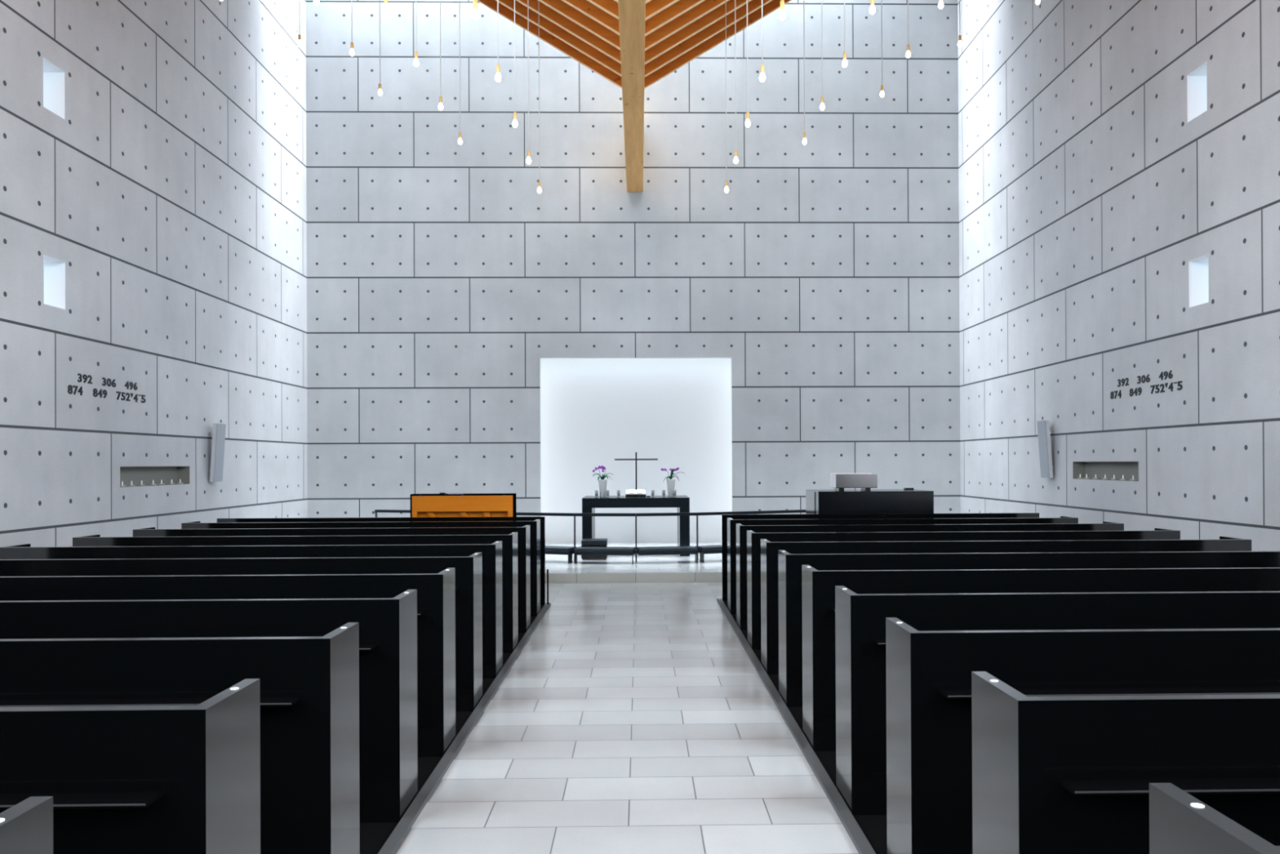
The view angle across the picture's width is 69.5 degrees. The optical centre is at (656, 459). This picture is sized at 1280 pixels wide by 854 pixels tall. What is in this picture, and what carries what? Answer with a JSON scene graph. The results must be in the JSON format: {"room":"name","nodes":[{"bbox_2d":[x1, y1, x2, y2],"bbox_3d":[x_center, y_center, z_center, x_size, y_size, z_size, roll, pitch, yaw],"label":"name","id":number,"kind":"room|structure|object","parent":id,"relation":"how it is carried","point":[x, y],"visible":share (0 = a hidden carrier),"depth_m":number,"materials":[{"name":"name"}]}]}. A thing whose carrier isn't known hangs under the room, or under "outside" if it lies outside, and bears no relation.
{"room":"house of worship","nodes":[
{"label":"house of worship","id":0,"kind":"room"},
{"bbox_2d":[0,0,307,546],"bbox_3d":[-5.736,-3.813,6.010,0.420,11.050,19.200,0,0,-1],"label":"wall","id":1,"kind":"structure","parent":0,"point":[170,191],"depth_m":10.20,"materials":[{"name":"concrete"}]},
{"bbox_2d":[43,57,65,119],"bbox_3d":[-5.781,-3.424,8.533,0.419,0.450,0.320,0,0,-1],"label":"window","id":2,"kind":"structure","parent":1,"relation":"in","point":[54,78],"depth_m":8.69,"materials":[{"name":"white"}]},
{"bbox_2d":[43,254,65,309],"bbox_3d":[-5.773,-1.632,8.527,0.419,0.445,0.320,0,0,-1],"label":"window","id":3,"kind":"structure","parent":1,"relation":"in","point":[54,270],"depth_m":8.69,"materials":[{"name":"white"}]},
{"bbox_2d":[67,384,83,395],"bbox_3d":[-5.560,-0.661,8.830,0.005,0.089,0.232,0,0,-1],"label":"hymn number","id":4,"kind":"object","parent":1,"relation":"attached to","point":[70,387],"visible":1,"depth_m":8.81,"materials":[{"name":"black"}]},
{"bbox_2d":[77,373,92,383],"bbox_3d":[-5.564,-0.785,8.986,0.005,0.087,0.231,0,0,-1],"label":"hymn number","id":5,"kind":"object","parent":1,"relation":"attached to","point":[78,374],"visible":1,"depth_m":8.98,"materials":[{"name":"black"}]},
{"bbox_2d":[93,388,106,398],"bbox_3d":[-5.568,-0.660,9.235,0.005,0.089,0.238,0,0,-1],"label":"hymn number","id":6,"kind":"object","parent":1,"relation":"attached to","point":[100,393],"visible":1,"depth_m":9.23,"materials":[{"name":"black"}]},
{"bbox_2d":[102,377,115,386],"bbox_3d":[-5.571,-0.783,9.395,0.005,0.087,0.241,0,0,-1],"label":"hymn number","id":7,"kind":"object","parent":1,"relation":"attached to","point":[113,382],"visible":1,"depth_m":9.39,"materials":[{"name":"black"}]},
{"bbox_2d":[116,391,130,401],"bbox_3d":[-5.575,-0.658,9.652,0.005,0.089,0.252,0,0,-1],"label":"hymn number","id":8,"kind":"object","parent":1,"relation":"attached to","point":[118,393],"visible":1,"depth_m":9.65,"materials":[{"name":"black"}]},
{"bbox_2d":[124,381,137,390],"bbox_3d":[-5.579,-0.782,9.799,0.005,0.087,0.240,0,0,-1],"label":"hymn number","id":9,"kind":"object","parent":1,"relation":"attached to","point":[127,384],"visible":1,"depth_m":9.79,"materials":[{"name":"black"}]},
{"bbox_2d":[120,466,189,487],"bbox_3d":[-5.666,0.185,10.331,0.154,0.217,1.488,0,0,-1],"label":"niche","id":10,"kind":"object","parent":1,"relation":"attached to","point":[147,474],"depth_m":10.50,"materials":[{"name":"grey concrete"}]},
{"bbox_2d":[208,423,226,481],"bbox_3d":[-5.531,-0.083,11.601,0.162,0.727,0.300,0,0,-1],"label":"wall speaker","id":11,"kind":"object","parent":1,"relation":"attached to","point":[218,433],"visible":1,"depth_m":11.54,"materials":[{"name":"grey"}]},
{"bbox_2d":[395,582,858,853],"bbox_3d":[-0.123,1.579,3.907,10.680,0.200,14.828,0,0,-1],"label":"floor","id":12,"kind":"structure","parent":0,"point":[634,717],"depth_m":4.65,"materials":[{"name":"tile"}]},
{"bbox_2d":[359,604,543,853],"bbox_3d":[-2.840,1.485,3.033,3.619,0.006,12.980,0,0,-1],"label":"trim","id":13,"kind":"structure","parent":12,"relation":"on","point":[373,836],"depth_m":4.21,"materials":[{"name":"black"}]},
{"bbox_2d":[0,795,53,853],"bbox_3d":[-2.678,1.024,1.319,3.355,0.915,0.374,0,0,-1],"label":"pew","id":14,"kind":"object","parent":13,"relation":"on","point":[26,827],"visible":1,"depth_m":1.48,"materials":[{"name":"black"}]},
{"bbox_2d":[0,678,260,853],"bbox_3d":[-2.693,1.027,2.158,3.355,0.915,0.374,0,0,-1],"label":"pew","id":15,"kind":"object","parent":13,"relation":"on","point":[138,779],"visible":1,"depth_m":2.08,"materials":[{"name":"black wood"}]},
{"bbox_2d":[0,622,359,853],"bbox_3d":[-2.709,1.030,2.997,3.355,0.915,0.374,0,0,-1],"label":"pew","id":16,"kind":"object","parent":13,"relation":"on","point":[309,686],"visible":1,"depth_m":2.92,"materials":[{"name":"black wood"}]},
{"bbox_2d":[0,589,417,822],"bbox_3d":[-2.724,1.033,3.836,3.355,0.915,0.374,0,0,-1],"label":"pew","id":17,"kind":"object","parent":13,"relation":"on","point":[388,767],"visible":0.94,"depth_m":3.75,"materials":[{"name":"black wood"}]},
{"bbox_2d":[0,567,455,756],"bbox_3d":[-2.740,1.036,4.675,3.355,0.915,0.374,0,0,-1],"label":"pew","id":18,"kind":"object","parent":13,"relation":"on","point":[436,593],"visible":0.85,"depth_m":4.59,"materials":[{"name":"black wood"}]},
{"bbox_2d":[0,551,482,711],"bbox_3d":[-2.755,1.039,5.513,3.355,0.915,0.374,0,0,-1],"label":"pew","id":19,"kind":"object","parent":13,"relation":"on","point":[468,570],"visible":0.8,"depth_m":5.42,"materials":[{"name":"black"}]},
{"bbox_2d":[0,540,502,678],"bbox_3d":[-2.770,1.042,6.352,3.355,0.915,0.374,0,0,-1],"label":"pew","id":20,"kind":"object","parent":13,"relation":"on","point":[492,625],"visible":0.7,"depth_m":6.25,"materials":[{"name":"black"}]},
{"bbox_2d":[72,532,518,653],"bbox_3d":[-2.786,1.045,7.191,3.355,0.915,0.374,0,0,-1],"label":"pew","id":21,"kind":"object","parent":13,"relation":"on","point":[509,542],"visible":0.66,"depth_m":7.09,"materials":[{"name":"black"}]},
{"bbox_2d":[133,524,530,632],"bbox_3d":[-2.801,1.048,8.030,3.355,0.915,0.374,0,0,-1],"label":"pew","id":22,"kind":"object","parent":13,"relation":"on","point":[523,533],"visible":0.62,"depth_m":7.93,"materials":[{"name":"black"}]},
{"bbox_2d":[181,519,540,616],"bbox_3d":[-2.816,1.052,8.869,3.355,0.915,0.374,0,0,-1],"label":"pew","id":23,"kind":"object","parent":13,"relation":"on","point":[535,526],"visible":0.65,"depth_m":8.77,"materials":[{"name":"black"}]},
{"bbox_2d":[217,516,545,604],"bbox_3d":[-2.827,1.055,9.472,3.355,0.913,0.112,0,0,-1],"label":"pew","id":24,"kind":"object","parent":13,"relation":"on","point":[408,518],"visible":0.21,"depth_m":9.50,"materials":[{"name":"black"}]},
{"bbox_2d":[410,493,515,516],"bbox_3d":[-2.191,0.952,10.681,1.172,1.122,0.554,0,0,-1],"label":"piano","id":25,"kind":"object","parent":12,"relation":"on","point":[467,504],"visible":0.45,"depth_m":10.42,"materials":[{"name":"orange"}]},
{"bbox_2d":[377,602,551,853],"bbox_3d":[-1.036,1.476,5.019,0.050,0.022,9.084,0,0,-1],"label":"trim","id":26,"kind":"structure","parent":12,"relation":"on","point":[406,823],"depth_m":4.56,"materials":[{"name":"grey"}]},
{"bbox_2d":[546,568,548,604],"bbox_3d":[-1.113,1.316,9.466,0.040,0.376,0.080,0,0,-1],"label":"post","id":27,"kind":"object","parent":12,"relation":"on","point":[547,569],"visible":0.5,"depth_m":9.43,"materials":[{"name":"black"}]},
{"bbox_2d":[716,598,875,853],"bbox_3d":[0.752,1.469,5.146,0.050,0.022,9.274,0,0,-1],"label":"trim","id":28,"kind":"structure","parent":12,"relation":"on","point":[860,842],"depth_m":4.54,"materials":[{"name":"grey"}]},
{"bbox_2d":[723,600,887,853],"bbox_3d":[2.643,1.462,3.229,3.649,0.006,13.170,0,0,-1],"label":"trim","id":29,"kind":"structure","parent":12,"relation":"on","point":[873,827],"depth_m":3.80,"materials":[{"name":"black"}]},
{"bbox_2d":[721,512,1039,600],"bbox_3d":[2.386,1.033,9.756,3.379,0.913,0.112,0,0,-1],"label":"pew","id":30,"kind":"object","parent":29,"relation":"on","point":[972,515],"visible":0.21,"depth_m":9.77,"materials":[{"name":"black"}]},
{"bbox_2d":[727,515,1078,613],"bbox_3d":[2.399,1.029,9.018,3.379,0.915,0.374,0,0,-1],"label":"pew","id":31,"kind":"object","parent":29,"relation":"on","point":[731,523],"visible":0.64,"depth_m":8.90,"materials":[{"name":"black"}]},
{"bbox_2d":[736,521,1124,630],"bbox_3d":[2.415,1.026,8.174,3.379,0.915,0.374,0,0,-1],"label":"pew","id":32,"kind":"object","parent":29,"relation":"on","point":[741,530],"visible":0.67,"depth_m":8.06,"materials":[{"name":"black"}]},
{"bbox_2d":[746,528,1180,649],"bbox_3d":[2.430,1.023,7.330,3.379,0.915,0.374,0,0,-1],"label":"pew","id":33,"kind":"object","parent":29,"relation":"on","point":[753,539],"visible":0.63,"depth_m":7.22,"materials":[{"name":"black"}]},
{"bbox_2d":[760,536,1251,674],"bbox_3d":[2.446,1.020,6.486,3.379,0.915,0.374,0,0,-1],"label":"pew","id":34,"kind":"object","parent":29,"relation":"on","point":[769,550],"visible":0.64,"depth_m":6.37,"materials":[{"name":"black"}]},
{"bbox_2d":[777,550,1279,706],"bbox_3d":[2.461,1.017,5.642,3.379,0.915,0.374,0,0,-1],"label":"pew","id":35,"kind":"object","parent":29,"relation":"on","point":[789,566],"visible":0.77,"depth_m":5.53,"materials":[{"name":"black"}]},
{"bbox_2d":[801,564,1279,751],"bbox_3d":[2.476,1.014,4.798,3.379,0.915,0.374,0,0,-1],"label":"pew","id":36,"kind":"object","parent":29,"relation":"on","point":[818,587],"visible":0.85,"depth_m":4.68,"materials":[{"name":"black"}]},
{"bbox_2d":[835,585,1279,814],"bbox_3d":[2.492,1.010,3.954,3.379,0.915,0.374,0,0,-1],"label":"pew","id":37,"kind":"object","parent":29,"relation":"on","point":[860,619],"visible":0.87,"depth_m":3.83,"materials":[{"name":"black wood"}]},
{"bbox_2d":[885,617,1279,853],"bbox_3d":[2.507,1.007,3.110,3.379,0.915,0.374,0,0,-1],"label":"pew","id":38,"kind":"object","parent":29,"relation":"on","point":[928,673],"visible":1,"depth_m":2.98,"materials":[{"name":"black wood"}]},
{"bbox_2d":[971,671,1279,853],"bbox_3d":[2.523,1.004,2.266,3.379,0.915,0.374,0,0,-1],"label":"pew","id":39,"kind":"object","parent":29,"relation":"on","point":[1067,774],"visible":1,"depth_m":2.13,"materials":[{"name":"black wood"}]},
{"bbox_2d":[1149,782,1279,853],"bbox_3d":[2.538,1.001,1.422,3.379,0.915,0.374,0,0,-1],"label":"pew","id":40,"kind":"object","parent":29,"relation":"on","point":[1180,823],"visible":1,"depth_m":1.47,"materials":[{"name":"black"}]},
{"bbox_2d":[805,488,933,514],"bbox_3d":[2.507,0.929,10.944,1.323,1.128,0.800,0,0,-1],"label":"console","id":41,"kind":"object","parent":12,"relation":"on","point":[818,501],"visible":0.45,"depth_m":10.55,"materials":[{"name":"black"}]},
{"bbox_2d":[831,473,877,491],"bbox_3d":[2.291,0.264,10.705,0.480,0.203,0.285,0,0,-1],"label":"metal box","id":42,"kind":"object","parent":41,"relation":"on","point":[839,482],"visible":0.99,"depth_m":10.56,"materials":[{"name":"grey"}]},
{"bbox_2d":[306,0,960,542],"bbox_3d":[-0.357,-3.803,15.399,10.680,11.050,0.582,0,0,-1],"label":"wall","id":43,"kind":"structure","parent":0,"point":[440,276],"depth_m":15.12,"materials":[{"name":"concrete"}]},
{"bbox_2d":[545,542,721,573],"bbox_3d":[-0.298,1.557,13.465,10.680,0.316,4.292,0,0,-1],"label":"platform","id":44,"kind":"object","parent":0,"point":[555,563],"depth_m":12.37,"materials":[{"name":"tile"}]},
{"bbox_2d":[545,545,577,563],"bbox_3d":[-1.527,1.298,12.640,0.841,0.206,0.290,0,0,18],"label":"bench","id":45,"kind":"object","parent":44,"relation":"on","point":[567,550],"visible":0.39,"depth_m":12.45,"materials":[{"name":"black leather"}]},
{"bbox_2d":[545,545,577,551],"bbox_3d":[-1.527,1.216,12.640,0.841,0.041,0.290,0,0,18],"label":"cushion","id":46,"kind":"object","parent":45,"relation":"on","point":[548,548],"depth_m":12.46,"materials":[{"name":"black leather"}]},
{"bbox_2d":[374,509,805,561],"bbox_3d":[-0.629,1.070,13.256,7.243,0.659,1.351,0,0,1],"label":"rail","id":47,"kind":"object","parent":44,"relation":"on","point":[376,511],"visible":0.5,"depth_m":12.72,"materials":[{"name":"metal"}]},
{"bbox_2d":[581,537,607,559],"bbox_3d":[-0.870,1.264,13.012,0.356,0.272,0.340,0,0,-1],"label":"stool","id":48,"kind":"object","parent":44,"relation":"on","point":[596,542],"visible":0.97,"depth_m":12.85,"materials":[{"name":"black leather"}]},
{"bbox_2d":[581,537,607,545],"bbox_3d":[-0.871,1.161,13.012,0.356,0.067,0.340,0,0,-1],"label":"cushion","id":49,"kind":"object","parent":48,"relation":"on","point":[596,541],"depth_m":12.84,"materials":[{"name":"black leather"}]},
{"bbox_2d":[573,546,635,564],"bbox_3d":[-0.690,1.294,12.455,0.800,0.206,0.290,0,0,6],"label":"bench","id":50,"kind":"object","parent":44,"relation":"on","point":[580,550],"visible":1,"depth_m":12.33,"materials":[{"name":"black leather"}]},
{"bbox_2d":[573,546,635,551],"bbox_3d":[-0.690,1.211,12.455,0.800,0.041,0.290,0,0,6],"label":"cushion","id":51,"kind":"object","parent":50,"relation":"on","point":[580,548],"depth_m":12.34,"materials":[{"name":"black leather"}]},
{"bbox_2d":[545,572,721,582],"bbox_3d":[-0.259,1.450,11.308,10.680,0.114,0.021,0,0,-1],"label":"trim","id":52,"kind":"structure","parent":44,"relation":"attached to","point":[668,576],"depth_m":11.30,"materials":[{"name":"stone"}]},
{"bbox_2d":[582,495,689,555],"bbox_3d":[-0.302,0.978,13.758,1.550,0.844,0.930,0,0,-1],"label":"altar table","id":53,"kind":"object","parent":44,"relation":"on","point":[589,503],"visible":0.8,"depth_m":13.30,"materials":[{"name":"wood"}]},
{"bbox_2d":[598,479,607,497],"bbox_3d":[-0.797,0.429,13.736,0.136,0.258,0.136,0,0,-1],"label":"flower vase","id":54,"kind":"object","parent":53,"relation":"on","point":[602,482],"visible":1,"depth_m":13.69,"materials":[{"name":"white"}]},
{"bbox_2d":[592,465,613,479],"bbox_3d":[-0.806,0.206,13.720,0.305,0.235,0.210,0,0,-17],"label":"orchid","id":55,"kind":"object","parent":54,"relation":"on","point":[603,476],"visible":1,"depth_m":13.71,"materials":[{"name":"purple plant"}]},
{"bbox_2d":[625,488,645,497],"bbox_3d":[-0.304,0.498,13.627,0.300,0.114,0.204,0,0,-1],"label":"open book","id":56,"kind":"object","parent":53,"relation":"on","point":[631,492],"visible":0.97,"depth_m":13.54,"materials":[{"name":"white paper"}]},
{"bbox_2d":[614,452,657,489],"bbox_3d":[-0.303,0.224,13.896,0.650,0.665,0.120,0,0,-1],"label":"cross","id":57,"kind":"object","parent":53,"relation":"on","point":[635,459],"visible":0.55,"depth_m":13.88,"materials":[{"name":"black paint"}]},
{"bbox_2d":[666,479,675,496],"bbox_3d":[0.218,0.424,13.755,0.136,0.258,0.136,0,0,-1],"label":"flower vase","id":58,"kind":"object","parent":53,"relation":"on","point":[670,482],"visible":0.98,"depth_m":13.71,"materials":[{"name":"white"}]},
{"bbox_2d":[660,467,684,482],"bbox_3d":[0.244,0.232,13.760,0.360,0.226,0.166,0,0,-1],"label":"orchid","id":59,"kind":"object","parent":58,"relation":"in","point":[671,476],"visible":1,"depth_m":13.73,"materials":[{"name":"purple plant"}]},
{"bbox_2d":[635,546,697,563],"bbox_3d":[0.144,1.290,12.470,0.800,0.206,0.290,0,0,-9],"label":"bench","id":60,"kind":"object","parent":44,"relation":"on","point":[653,550],"visible":1,"depth_m":12.34,"materials":[{"name":"black leather"}]},
{"bbox_2d":[636,546,697,551],"bbox_3d":[0.143,1.208,12.470,0.800,0.041,0.290,0,0,-9],"label":"cushion","id":61,"kind":"object","parent":60,"relation":"on","point":[653,548],"depth_m":12.35,"materials":[{"name":"black leather"}]},
{"bbox_2d":[694,544,721,562],"bbox_3d":[0.973,1.287,12.686,0.841,0.206,0.290,0,0,-20],"label":"bench","id":62,"kind":"object","parent":44,"relation":"on","point":[702,549],"visible":0.37,"depth_m":12.47,"materials":[{"name":"black leather"}]},
{"bbox_2d":[694,544,721,550],"bbox_3d":[0.973,1.205,12.686,0.841,0.041,0.290,0,0,-20],"label":"cushion","id":63,"kind":"object","parent":62,"relation":"on","point":[718,547],"depth_m":12.49,"materials":[{"name":"black leather"}]},
{"bbox_2d":[476,0,791,191],"bbox_3d":[-0.193,-6.445,5.845,10.680,4.069,18.548,0,0,-1],"label":"roof","id":64,"kind":"structure","parent":0,"point":[633,45],"depth_m":11.65,"materials":[{"name":"wood"}]},
{"bbox_2d":[297,0,302,47],"bbox_3d":[-4.006,-5.998,10.351,0.049,2.747,0.049,0,0,-1],"label":"pendant lamp","id":65,"kind":"object","parent":64,"relation":"hanging from","point":[299,43],"visible":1,"depth_m":10.34,"materials":[{"name":"white"}]},
{"bbox_2d":[349,0,354,56],"bbox_3d":[-3.089,-5.461,9.350,0.049,2.750,0.049,0,0,-1],"label":"pendant lamp","id":66,"kind":"object","parent":64,"relation":"hanging from","point":[352,51],"visible":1,"depth_m":9.34,"materials":[{"name":"white"}]},
{"bbox_2d":[377,0,382,95],"bbox_3d":[-3.107,-5.457,10.365,0.049,2.750,0.049,0,0,-1],"label":"pendant lamp","id":67,"kind":"object","parent":64,"relation":"hanging from","point":[380,92],"visible":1,"depth_m":10.36,"materials":[{"name":"white"}]},
{"bbox_2d":[382,0,389,13],"bbox_3d":[-2.156,-4.823,7.340,0.049,2.546,0.049,0,0,-1],"label":"pendant lamp","id":68,"kind":"object","parent":64,"relation":"hanging from","point":[385,8],"visible":1,"depth_m":7.32,"materials":[{"name":"white"}]},
{"bbox_2d":[413,0,418,66],"bbox_3d":[-2.175,-4.925,8.340,0.049,2.757,0.049,0,0,-1],"label":"pendant lamp","id":69,"kind":"object","parent":64,"relation":"hanging from","point":[415,61],"visible":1,"depth_m":8.33,"materials":[{"name":"white"}]},
{"bbox_2d":[438,0,443,110],"bbox_3d":[-2.193,-4.921,9.365,0.049,2.757,0.049,0,0,-1],"label":"pendant lamp","id":70,"kind":"object","parent":64,"relation":"hanging from","point":[440,105],"visible":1,"depth_m":9.36,"materials":[{"name":"white"}]},
{"bbox_2d":[457,0,462,144],"bbox_3d":[-2.212,-4.918,10.379,0.049,2.757,0.049,0,0,-1],"label":"pendant lamp","id":71,"kind":"object","parent":64,"relation":"hanging from","point":[460,141],"visible":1,"depth_m":10.37,"materials":[{"name":"white"}]},
{"bbox_2d":[471,0,478,20],"bbox_3d":[-1.247,-4.394,6.324,0.049,2.768,0.049,0,0,-1],"label":"pendant lamp","id":72,"kind":"object","parent":64,"relation":"hanging from","point":[474,14],"visible":1,"depth_m":6.31,"materials":[{"name":"white"}]},
{"bbox_2d":[472,0,477,9],"bbox_3d":[-1.242,-3.113,6.320,0.031,0.066,0.030,0,0,-1],"label":"socket","id":73,"kind":"object","parent":72,"relation":"attached to","point":[474,2],"depth_m":6.31,"materials":[{"name":"metal"}]},
{"bbox_2d":[495,0,501,82],"bbox_3d":[-1.266,-4.285,7.354,0.049,2.557,0.049,0,0,-1],"label":"pendant lamp","id":74,"kind":"object","parent":64,"relation":"hanging from","point":[498,77],"visible":1,"depth_m":7.35,"materials":[{"name":"white"}]},
{"bbox_2d":[496,64,500,73],"bbox_3d":[-1.260,-3.109,7.350,0.031,0.066,0.030,0,0,-1],"label":"socket","id":75,"kind":"object","parent":74,"relation":"attached to","point":[498,68],"depth_m":7.34,"materials":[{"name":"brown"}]},
{"bbox_2d":[512,0,517,127],"bbox_3d":[-1.284,-4.386,8.354,0.049,2.768,0.049,0,0,-1],"label":"pendant lamp","id":76,"kind":"object","parent":64,"relation":"hanging from","point":[514,122],"visible":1,"depth_m":8.35,"materials":[{"name":"white"}]},
{"bbox_2d":[526,0,531,164],"bbox_3d":[-1.303,-4.383,9.379,0.049,2.768,0.049,0,0,-1],"label":"pendant lamp","id":77,"kind":"object","parent":64,"relation":"hanging from","point":[528,159],"visible":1,"depth_m":9.37,"materials":[{"name":"white"}]},
{"bbox_2d":[537,16,542,193],"bbox_3d":[-1.322,-4.379,10.394,0.049,2.768,0.049,0,0,-1],"label":"pendant lamp","id":78,"kind":"object","parent":64,"relation":"hanging from","point":[539,190],"visible":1,"depth_m":10.39,"materials":[{"name":"white"}]},
{"bbox_2d":[724,0,728,192],"bbox_3d":[0.788,-4.390,10.432,0.049,2.758,0.049,0,0,-1],"label":"pendant lamp","id":79,"kind":"object","parent":64,"relation":"hanging from","point":[726,189],"visible":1,"depth_m":10.43,"materials":[{"name":"white"}]},
{"bbox_2d":[733,0,737,164],"bbox_3d":[0.806,-4.394,9.418,0.049,2.758,0.049,0,0,-1],"label":"pendant lamp","id":80,"kind":"object","parent":64,"relation":"hanging from","point":[735,159],"visible":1,"depth_m":9.41,"materials":[{"name":"white"}]},
{"bbox_2d":[745,0,750,127],"bbox_3d":[0.825,-4.397,8.393,0.049,2.758,0.049,0,0,-1],"label":"pendant lamp","id":81,"kind":"object","parent":64,"relation":"hanging from","point":[747,122],"visible":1,"depth_m":8.38,"materials":[{"name":"white"}]},
{"bbox_2d":[759,0,765,82],"bbox_3d":[0.844,-4.296,7.393,0.049,2.547,0.049,0,0,-1],"label":"pendant lamp","id":82,"kind":"object","parent":64,"relation":"hanging from","point":[762,77],"visible":1,"depth_m":7.38,"materials":[{"name":"white"}]},
{"bbox_2d":[778,0,786,20],"bbox_3d":[0.863,-4.405,6.363,0.049,2.758,0.049,0,0,-1],"label":"pendant lamp","id":83,"kind":"object","parent":64,"relation":"hanging from","point":[782,15],"visible":1,"depth_m":6.34,"materials":[{"name":"white"}]},
{"bbox_2d":[780,0,784,10],"bbox_3d":[0.868,-3.129,6.359,0.031,0.066,0.030,0,0,-1],"label":"socket","id":84,"kind":"object","parent":83,"relation":"attached to","point":[782,2],"depth_m":6.34,"materials":[{"name":"brown"}]},
{"bbox_2d":[802,0,806,144],"bbox_3d":[1.673,-4.936,10.451,0.049,2.747,0.049,0,0,-1],"label":"pendant lamp","id":85,"kind":"object","parent":64,"relation":"hanging from","point":[804,141],"visible":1,"depth_m":10.44,"materials":[{"name":"white"}]},
{"bbox_2d":[820,0,824,110],"bbox_3d":[1.692,-4.940,9.436,0.049,2.747,0.049,0,0,-1],"label":"pendant lamp","id":86,"kind":"object","parent":64,"relation":"hanging from","point":[822,105],"visible":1,"depth_m":9.43,"materials":[{"name":"white"}]},
{"bbox_2d":[842,0,847,67],"bbox_3d":[1.711,-4.944,8.411,0.049,2.747,0.049,0,0,-1],"label":"pendant lamp","id":87,"kind":"object","parent":64,"relation":"hanging from","point":[844,62],"visible":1,"depth_m":8.40,"materials":[{"name":"white"}]},
{"bbox_2d":[869,0,875,14],"bbox_3d":[1.730,-4.842,7.411,0.049,2.536,0.049,0,0,-1],"label":"pendant lamp","id":88,"kind":"object","parent":64,"relation":"hanging from","point":[872,10],"visible":1,"depth_m":7.39,"materials":[{"name":"white"}]},
{"bbox_2d":[880,0,884,97],"bbox_3d":[2.556,-5.477,10.469,0.049,2.743,0.049,0,0,-1],"label":"pendant lamp","id":89,"kind":"object","parent":64,"relation":"hanging from","point":[882,94],"visible":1,"depth_m":10.46,"materials":[{"name":"white"}]},
{"bbox_2d":[906,0,911,57],"bbox_3d":[2.574,-5.481,9.454,0.049,2.743,0.049,0,0,-1],"label":"pendant lamp","id":90,"kind":"object","parent":64,"relation":"hanging from","point":[908,54],"visible":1,"depth_m":9.44,"materials":[{"name":"white"}]},
{"bbox_2d":[937,0,943,8],"bbox_3d":[2.593,-5.485,8.429,0.049,2.743,0.049,0,0,-1],"label":"pendant lamp","id":91,"kind":"object","parent":64,"relation":"hanging from","point":[940,5],"visible":1,"depth_m":8.41,"materials":[{"name":"white"}]},
{"bbox_2d":[957,0,962,47],"bbox_3d":[3.444,-6.036,10.487,0.049,2.711,0.049,0,0,-1],"label":"pendant lamp","id":92,"kind":"object","parent":64,"relation":"hanging from","point":[960,43],"visible":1,"depth_m":10.48,"materials":[{"name":"white"}]},
{"bbox_2d":[957,0,1279,551],"bbox_3d":[5.363,-3.861,6.214,0.420,11.050,19.200,0,0,-1],"label":"wall","id":93,"kind":"structure","parent":0,"point":[1087,193],"depth_m":10.08,"materials":[{"name":"concrete"}]},
{"bbox_2d":[1036,420,1053,477],"bbox_3d":[4.986,-0.128,11.794,0.162,0.727,0.300,0,0,-1],"label":"wall speaker","id":94,"kind":"object","parent":93,"relation":"attached to","point":[1043,426],"visible":1,"depth_m":11.73,"materials":[{"name":"grey"}]},
{"bbox_2d":[1072,461,1138,481],"bbox_3d":[5.169,0.129,10.508,0.154,0.212,1.483,0,0,-1],"label":"niche","id":95,"kind":"object","parent":93,"relation":"attached to","point":[1128,468],"depth_m":10.69,"materials":[{"name":"grey concrete"}]},
{"bbox_2d":[1110,390,1121,399],"bbox_3d":[5.089,-0.715,10.219,0.005,0.089,0.232,0,0,-1],"label":"hymn number","id":96,"kind":"object","parent":93,"relation":"attached to","point":[1119,394],"visible":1,"depth_m":10.22,"materials":[{"name":"black"}]},
{"bbox_2d":[1117,377,1128,386],"bbox_3d":[5.092,-0.840,10.064,0.005,0.087,0.231,0,0,-1],"label":"hymn number","id":97,"kind":"object","parent":93,"relation":"attached to","point":[1126,379],"visible":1,"depth_m":10.06,"materials":[{"name":"black"}]},
{"bbox_2d":[1128,386,1142,396],"bbox_3d":[5.097,-0.717,9.814,0.005,0.089,0.238,0,0,-1],"label":"hymn number","id":98,"kind":"object","parent":93,"relation":"attached to","point":[1135,392],"visible":1,"depth_m":9.80,"materials":[{"name":"black"}]},
{"bbox_2d":[1137,373,1150,383],"bbox_3d":[5.099,-0.841,9.655,0.005,0.087,0.241,0,0,-1],"label":"hymn number","id":99,"kind":"object","parent":93,"relation":"attached to","point":[1143,375],"visible":1,"depth_m":9.66,"materials":[{"name":"black"}]},
{"bbox_2d":[1150,383,1164,394],"bbox_3d":[5.104,-0.718,9.397,0.005,0.089,0.252,0,0,-1],"label":"hymn number","id":100,"kind":"object","parent":93,"relation":"attached to","point":[1161,384],"visible":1,"depth_m":9.38,"materials":[{"name":"black"}]},
{"bbox_2d":[1158,369,1173,380],"bbox_3d":[5.107,-0.843,9.250,0.005,0.087,0.240,0,0,-1],"label":"hymn number","id":101,"kind":"object","parent":93,"relation":"attached to","point":[1166,374],"visible":1,"depth_m":9.24,"materials":[{"name":"black"}]},
{"bbox_2d":[1177,380,1182,390],"bbox_3d":[5.112,-0.720,9.007,0.005,0.089,0.083,0,0,-1],"label":"hymn number","id":102,"kind":"object","parent":93,"relation":"attached to","point":[1179,382],"visible":1,"depth_m":9.00,"materials":[{"name":"black"}]},
{"bbox_2d":[1186,62,1207,123],"bbox_3d":[5.319,-3.465,8.725,0.419,0.455,0.310,0,0,-1],"label":"window","id":103,"kind":"structure","parent":93,"relation":"in","point":[1197,102],"depth_m":8.87,"materials":[{"name":"white"}]},
{"bbox_2d":[1188,254,1208,307],"bbox_3d":[5.327,-1.680,8.711,0.419,0.446,0.308,0,0,-1],"label":"window","id":104,"kind":"structure","parent":93,"relation":"in","point":[1198,291],"depth_m":8.86,"materials":[{"name":"white"}]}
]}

